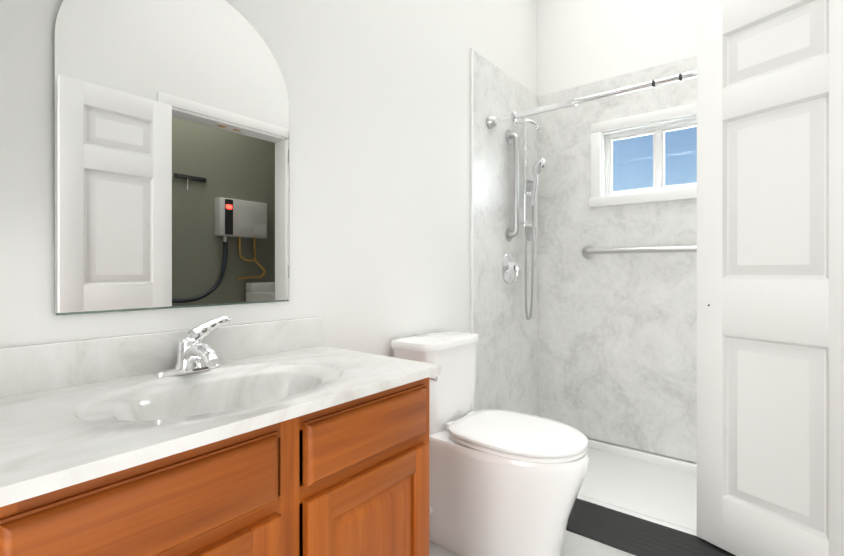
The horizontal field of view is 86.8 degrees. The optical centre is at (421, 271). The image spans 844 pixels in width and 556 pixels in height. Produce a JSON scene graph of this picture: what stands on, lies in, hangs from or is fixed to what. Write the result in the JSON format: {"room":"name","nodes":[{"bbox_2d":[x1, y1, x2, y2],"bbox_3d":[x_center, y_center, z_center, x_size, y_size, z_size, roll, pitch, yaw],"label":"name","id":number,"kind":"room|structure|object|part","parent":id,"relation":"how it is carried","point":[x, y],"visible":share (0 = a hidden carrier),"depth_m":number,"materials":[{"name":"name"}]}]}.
{"room":"bathroom","nodes":[
{"label":"bathroom","id":0,"kind":"room"},
{"bbox_2d":[0,0,536,356],"bbox_3d":[-0.459,-0.448,1.473,0.120,3.000,3.947,0,0,39],"label":"wall","id":1,"kind":"structure","parent":0,"point":[378,91],"depth_m":1.62,"materials":[{"name":"white paint"}]},
{"bbox_2d":[54,0,288,315],"bbox_3d":[-0.604,-0.337,1.185,0.006,0.862,0.587,0,0,39],"label":"arched mirror","id":2,"kind":"object","parent":1,"relation":"attached to","point":[171,153],"visible":1,"depth_m":1.13,"materials":[{"name":"grey mirror"}]},
{"bbox_2d":[429,530,634,555],"bbox_3d":[0.154,1.093,0.984,1.690,0.080,3.947,0,0,39],"label":"floor","id":3,"kind":"structure","parent":0,"point":[573,544],"depth_m":1.69,"materials":[{"name":"tile"}]},
{"bbox_2d":[0,316,440,555],"bbox_3d":[-0.429,0.585,0.998,0.516,0.935,0.902,0,0,39],"label":"bathroom vanity","id":4,"kind":"object","parent":3,"relation":"on","point":[288,437],"visible":1,"depth_m":0.88,"materials":[{"name":"brown wood"}]},
{"bbox_2d":[153,316,230,376],"bbox_3d":[-0.534,0.183,1.098,0.167,0.131,0.191,0,0,39],"label":"faucet","id":5,"kind":"object","parent":4,"relation":"on","point":[201,350],"depth_m":1.11,"materials":[{"name":"silver metal"}]},
{"bbox_2d":[391,330,588,555],"bbox_3d":[0.256,0.658,1.681,0.712,0.787,0.408,0,0,39],"label":"toilet","id":6,"kind":"object","parent":3,"relation":"on","point":[505,483],"visible":0.81,"depth_m":1.57,"materials":[{"name":"white ceramic"}]},
{"bbox_3d":[0.029,0.651,1.664,0.120,0.576,0.099,0,0,39],"label":"lever","id":7,"kind":"part","parent":6,"relation":"part of","materials":[{"name":"metal"}]},
{"bbox_3d":[0.065,0.440,1.837,0.218,0.351,0.390,0,0,39],"label":"tank","id":8,"kind":"part","parent":6,"relation":"part of","materials":[{"name":"white ceramic"}]},
{"bbox_3d":[0.280,0.833,1.686,0.681,0.438,0.368,0,0,39],"label":"bowl","id":9,"kind":"part","parent":6,"relation":"part of","materials":[{"name":"white ceramic"}]},
{"bbox_3d":[0.345,0.591,1.633,0.498,0.043,0.372,0,0,39],"label":"seat","id":10,"kind":"part","parent":6,"relation":"part of","materials":[{"name":"white plastic"}]},
{"bbox_2d":[577,439,696,535],"bbox_3d":[1.093,1.026,2.163,1.422,0.052,0.688,0,0,39],"label":"shower pan","id":11,"kind":"object","parent":3,"relation":"on","point":[658,489],"visible":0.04,"depth_m":2.16,"materials":[{"name":"white plastic"}]},
{"bbox_2d":[470,48,696,462],"bbox_3d":[1.059,-0.065,2.118,1.448,2.122,0.803,0,0,39],"label":"wall panels","id":12,"kind":"object","parent":11,"relation":"on","point":[601,347],"visible":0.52,"depth_m":2.55,"materials":[{"name":"stone"}]},
{"bbox_2d":[501,252,519,283],"bbox_3d":[0.524,-0.020,2.532,0.077,0.176,0.176,0,0,39],"label":"shower valve","id":13,"kind":"object","parent":12,"relation":"attached to","point":[510,270],"visible":1,"depth_m":2.51,"materials":[{"name":"silver metal"}]},
{"bbox_2d":[505,129,518,241],"bbox_3d":[0.522,-0.492,2.540,0.064,0.643,0.080,0,0,39],"label":"grab rail","id":14,"kind":"object","parent":12,"relation":"attached to","point":[510,138],"visible":1,"depth_m":2.52,"materials":[{"name":"silver metal"}]},
{"bbox_2d":[515,117,544,319],"bbox_3d":[0.642,-0.307,2.604,0.170,1.181,0.108,0,0,39],"label":"shower","id":15,"kind":"object","parent":12,"relation":"attached to","point":[538,165],"visible":0.85,"depth_m":2.58,"materials":[{"name":"silver metal"}]},
{"bbox_2d":[524,175,537,244],"bbox_3d":[0.642,-0.379,2.815,0.098,0.422,0.202,0,0,39],"label":"trim","id":16,"kind":"structure","parent":12,"relation":"attached to","point":[529,183],"depth_m":2.86,"materials":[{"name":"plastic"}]},
{"bbox_2d":[486,70,696,128],"bbox_3d":[0.919,-0.796,1.942,1.427,0.068,0.068,0,0,39],"label":"curtain rod","id":17,"kind":"object","parent":12,"relation":"attached to","point":[494,121],"visible":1,"depth_m":2.07,"materials":[{"name":"silver metal"}]},
{"bbox_2d":[582,245,696,258],"bbox_3d":[1.273,-0.116,2.399,0.845,0.080,0.075,0,0,39],"label":"grab rail","id":18,"kind":"object","parent":12,"relation":"attached to","point":[589,251],"visible":0.46,"depth_m":2.44,"materials":[{"name":"silver metal"}]},
{"bbox_2d":[566,498,735,555],"bbox_3d":[0.802,1.041,1.797,1.442,0.022,0.241,0,0,39],"label":"bath mat","id":19,"kind":"object","parent":3,"relation":"on","point":[631,534],"visible":0.5,"depth_m":1.76,"materials":[{"name":"black fabric"}]},
{"bbox_2d":[537,0,728,463],"bbox_3d":[1.394,-0.448,2.442,1.570,3.000,0.120,0,0,39],"label":"wall","id":20,"kind":"structure","parent":0,"point":[581,42],"depth_m":2.61,"materials":[{"name":"white paint"}]},
{"bbox_2d":[589,103,696,207],"bbox_3d":[1.303,-0.625,2.471,0.704,0.494,0.119,0,0,39],"label":"window","id":21,"kind":"structure","parent":20,"relation":"in","point":[600,131],"depth_m":2.51,"materials":[{"name":"white paint"}]},
{"bbox_3d":[1.131,0.036,0.950,0.148,2.032,0.886,0,0,39],"label":"door frame","id":22,"kind":"structure","parent":0,"visible":0},
{"bbox_2d":[697,0,843,555],"bbox_3d":[1.200,0.019,1.520,0.039,2.013,0.500,0,0,-30],"label":"door leaf","id":23,"kind":"structure","parent":22,"relation":"attached to","point":[770,277],"depth_m":1.52,"materials":[{"name":"white paint"}]}
]}

